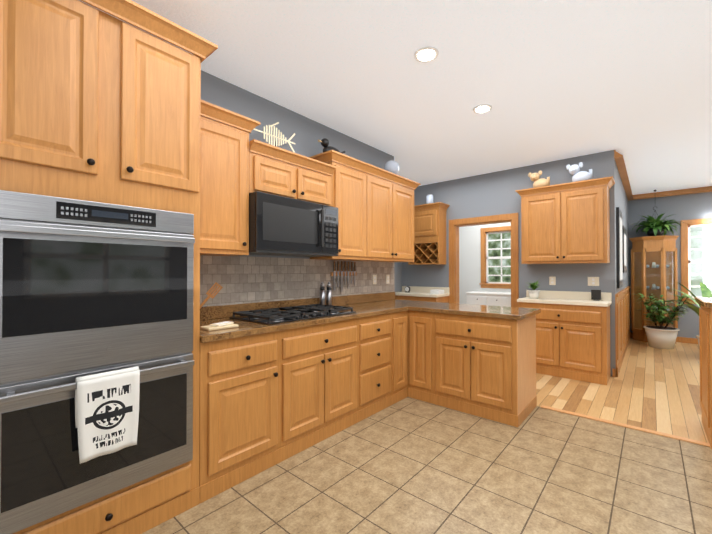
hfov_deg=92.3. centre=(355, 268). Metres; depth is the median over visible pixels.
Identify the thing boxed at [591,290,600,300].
stand
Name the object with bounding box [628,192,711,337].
wall
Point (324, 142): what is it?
bird figurine
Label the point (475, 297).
base cabinet
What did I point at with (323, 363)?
base cabinet
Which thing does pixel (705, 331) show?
end cabinet
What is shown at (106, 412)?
hanging towel
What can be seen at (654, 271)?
curio cabinet
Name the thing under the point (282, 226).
over-the-range microwave
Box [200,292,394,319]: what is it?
granite backsplash strip
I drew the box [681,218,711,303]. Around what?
dining room window
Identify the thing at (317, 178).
upper cabinet
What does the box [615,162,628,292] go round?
wall
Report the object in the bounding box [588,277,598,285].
electrical outlet
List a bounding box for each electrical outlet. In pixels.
[373,275,376,283]
[386,275,389,283]
[549,277,555,284]
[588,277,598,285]
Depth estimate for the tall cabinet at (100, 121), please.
1.54 m
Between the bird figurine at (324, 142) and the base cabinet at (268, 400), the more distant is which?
the bird figurine at (324, 142)
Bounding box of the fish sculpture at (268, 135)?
[253,122,295,152]
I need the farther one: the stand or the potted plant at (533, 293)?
the potted plant at (533, 293)
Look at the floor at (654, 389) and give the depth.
3.67 m
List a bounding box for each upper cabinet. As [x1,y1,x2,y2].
[200,100,251,255]
[252,140,299,199]
[300,156,335,206]
[310,150,367,259]
[344,164,415,261]
[515,176,614,263]
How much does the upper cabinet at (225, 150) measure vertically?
0.978 m
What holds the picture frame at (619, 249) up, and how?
attached to the wall at (621, 201)
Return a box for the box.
[430,289,443,293]
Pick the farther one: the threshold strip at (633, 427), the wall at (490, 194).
the wall at (490, 194)
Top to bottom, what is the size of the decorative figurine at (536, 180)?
0.262 m
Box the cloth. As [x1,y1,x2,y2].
[200,321,238,330]
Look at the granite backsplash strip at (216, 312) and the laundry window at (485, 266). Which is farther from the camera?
the laundry window at (485, 266)
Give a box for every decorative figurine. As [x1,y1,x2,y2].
[528,171,549,187]
[566,162,592,181]
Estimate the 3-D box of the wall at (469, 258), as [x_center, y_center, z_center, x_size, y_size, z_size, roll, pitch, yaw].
[3.083,-0.045,7.184,3.760,2.800,0.140,0,-1,41]
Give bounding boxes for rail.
[330,261,356,291]
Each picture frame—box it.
[616,207,622,287]
[622,226,626,272]
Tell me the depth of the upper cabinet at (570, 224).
4.27 m
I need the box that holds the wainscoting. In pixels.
[615,286,630,376]
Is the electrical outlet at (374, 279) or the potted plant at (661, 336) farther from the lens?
the potted plant at (661, 336)
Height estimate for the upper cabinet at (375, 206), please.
0.978 m
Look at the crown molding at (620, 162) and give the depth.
4.90 m
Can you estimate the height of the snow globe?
0.240 m
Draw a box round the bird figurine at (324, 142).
[318,138,345,153]
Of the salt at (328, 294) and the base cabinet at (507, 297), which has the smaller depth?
the salt at (328, 294)
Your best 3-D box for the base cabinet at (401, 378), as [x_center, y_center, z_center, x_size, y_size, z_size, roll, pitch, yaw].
[0.215,0.877,3.626,0.627,0.896,0.298,0,-1,41]
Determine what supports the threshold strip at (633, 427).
on the floor at (654, 389)
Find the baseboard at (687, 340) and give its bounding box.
[612,332,697,376]
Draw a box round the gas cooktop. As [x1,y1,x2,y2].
[229,304,355,324]
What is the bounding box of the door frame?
[449,213,518,306]
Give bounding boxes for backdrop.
[488,233,510,281]
[690,226,711,296]
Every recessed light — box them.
[414,46,438,62]
[473,104,491,113]
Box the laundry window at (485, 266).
[479,226,510,288]
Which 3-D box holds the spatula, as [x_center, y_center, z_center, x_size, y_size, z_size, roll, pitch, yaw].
[-1.080,0.234,2.449,0.074,0.277,0.229,0,-1,41]
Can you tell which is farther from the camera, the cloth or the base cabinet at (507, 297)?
the base cabinet at (507, 297)
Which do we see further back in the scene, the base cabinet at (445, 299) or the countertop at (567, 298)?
the base cabinet at (445, 299)
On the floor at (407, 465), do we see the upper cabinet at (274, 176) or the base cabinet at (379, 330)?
the base cabinet at (379, 330)
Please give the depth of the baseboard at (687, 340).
6.19 m
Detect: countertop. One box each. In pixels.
[200,299,432,342]
[395,286,448,297]
[411,302,540,319]
[517,290,611,306]
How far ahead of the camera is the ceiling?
2.61 m
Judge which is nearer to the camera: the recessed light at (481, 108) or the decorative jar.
the recessed light at (481, 108)
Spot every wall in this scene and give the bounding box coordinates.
[201,70,393,258]
[394,262,401,291]
[402,150,615,376]
[459,222,510,303]
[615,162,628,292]
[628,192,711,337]
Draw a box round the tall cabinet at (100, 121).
[0,0,217,533]
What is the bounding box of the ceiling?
[80,0,711,194]
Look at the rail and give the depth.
3.67 m
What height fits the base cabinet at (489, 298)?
0.840 m
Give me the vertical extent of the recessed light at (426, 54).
0.011 m
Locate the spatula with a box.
[200,282,222,308]
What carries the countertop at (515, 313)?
on the base cabinet at (483, 367)
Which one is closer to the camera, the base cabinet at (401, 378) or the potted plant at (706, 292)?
the base cabinet at (401, 378)
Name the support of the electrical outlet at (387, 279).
attached to the backsplash
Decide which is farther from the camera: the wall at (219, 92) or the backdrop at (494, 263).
the backdrop at (494, 263)
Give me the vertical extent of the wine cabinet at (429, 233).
0.978 m
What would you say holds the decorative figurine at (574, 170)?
on the upper cabinet at (570, 224)
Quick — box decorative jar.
[426,194,432,203]
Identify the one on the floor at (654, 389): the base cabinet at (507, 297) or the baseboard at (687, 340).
the base cabinet at (507, 297)
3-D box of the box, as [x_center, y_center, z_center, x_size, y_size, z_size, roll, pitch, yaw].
[1.320,0.373,5.558,0.150,0.064,0.200,0,-1,41]
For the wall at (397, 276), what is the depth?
6.13 m
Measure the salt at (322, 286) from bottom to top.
0.260 m
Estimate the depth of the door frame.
5.30 m
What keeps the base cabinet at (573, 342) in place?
on the floor at (654, 389)
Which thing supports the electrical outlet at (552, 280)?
attached to the wall at (490, 194)
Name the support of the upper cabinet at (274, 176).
attached to the wall at (219, 92)
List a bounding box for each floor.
[142,397,711,533]
[536,338,708,442]
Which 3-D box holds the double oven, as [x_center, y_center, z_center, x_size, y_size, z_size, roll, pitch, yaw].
[-1.119,0.367,1.560,0.095,1.335,0.760,0,-1,41]
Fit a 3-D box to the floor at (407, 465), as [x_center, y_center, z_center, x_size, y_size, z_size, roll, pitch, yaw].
[0.794,1.334,0.047,6.200,0.080,6.160,0,-1,41]
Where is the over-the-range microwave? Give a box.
[249,191,337,256]
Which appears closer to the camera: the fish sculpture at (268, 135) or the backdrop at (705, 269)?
the fish sculpture at (268, 135)
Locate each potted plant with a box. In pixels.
[527,280,539,298]
[630,190,682,236]
[630,293,696,348]
[671,281,711,343]
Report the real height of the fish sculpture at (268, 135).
0.304 m
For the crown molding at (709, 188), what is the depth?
6.31 m
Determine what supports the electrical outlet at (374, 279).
attached to the backsplash
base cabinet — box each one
[199,331,282,502]
[283,318,362,460]
[363,313,394,419]
[395,295,448,302]
[395,311,407,402]
[407,310,536,426]
[465,291,492,304]
[485,292,508,305]
[505,295,510,306]
[519,302,610,384]
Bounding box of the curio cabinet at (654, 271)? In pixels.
[629,235,678,343]
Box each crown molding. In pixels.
[614,150,633,199]
[628,186,711,200]
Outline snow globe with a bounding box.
[384,160,398,181]
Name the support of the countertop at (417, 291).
on the base cabinet at (445, 299)
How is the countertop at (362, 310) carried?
on the base cabinet at (401, 378)
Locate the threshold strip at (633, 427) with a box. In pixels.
[541,405,709,446]
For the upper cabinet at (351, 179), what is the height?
0.978 m
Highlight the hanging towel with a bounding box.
[75,366,139,463]
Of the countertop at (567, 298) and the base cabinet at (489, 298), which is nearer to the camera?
the countertop at (567, 298)
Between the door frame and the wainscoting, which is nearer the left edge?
the door frame
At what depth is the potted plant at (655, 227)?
6.20 m
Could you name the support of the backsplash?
attached to the wall at (219, 92)
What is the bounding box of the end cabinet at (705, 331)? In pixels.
[695,297,711,448]
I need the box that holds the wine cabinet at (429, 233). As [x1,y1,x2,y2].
[408,202,449,264]
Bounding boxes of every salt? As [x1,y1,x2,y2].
[320,282,326,304]
[327,282,331,304]
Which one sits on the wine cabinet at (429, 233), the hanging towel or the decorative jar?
the decorative jar
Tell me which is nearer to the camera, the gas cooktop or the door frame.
the gas cooktop
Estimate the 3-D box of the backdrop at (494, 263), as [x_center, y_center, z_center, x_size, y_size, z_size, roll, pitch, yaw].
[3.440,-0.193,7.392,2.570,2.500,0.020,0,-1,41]
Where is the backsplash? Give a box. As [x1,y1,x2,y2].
[200,255,393,306]
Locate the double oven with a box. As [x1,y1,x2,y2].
[0,190,194,533]
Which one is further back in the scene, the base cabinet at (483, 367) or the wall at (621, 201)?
the wall at (621, 201)
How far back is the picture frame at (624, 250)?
5.22 m

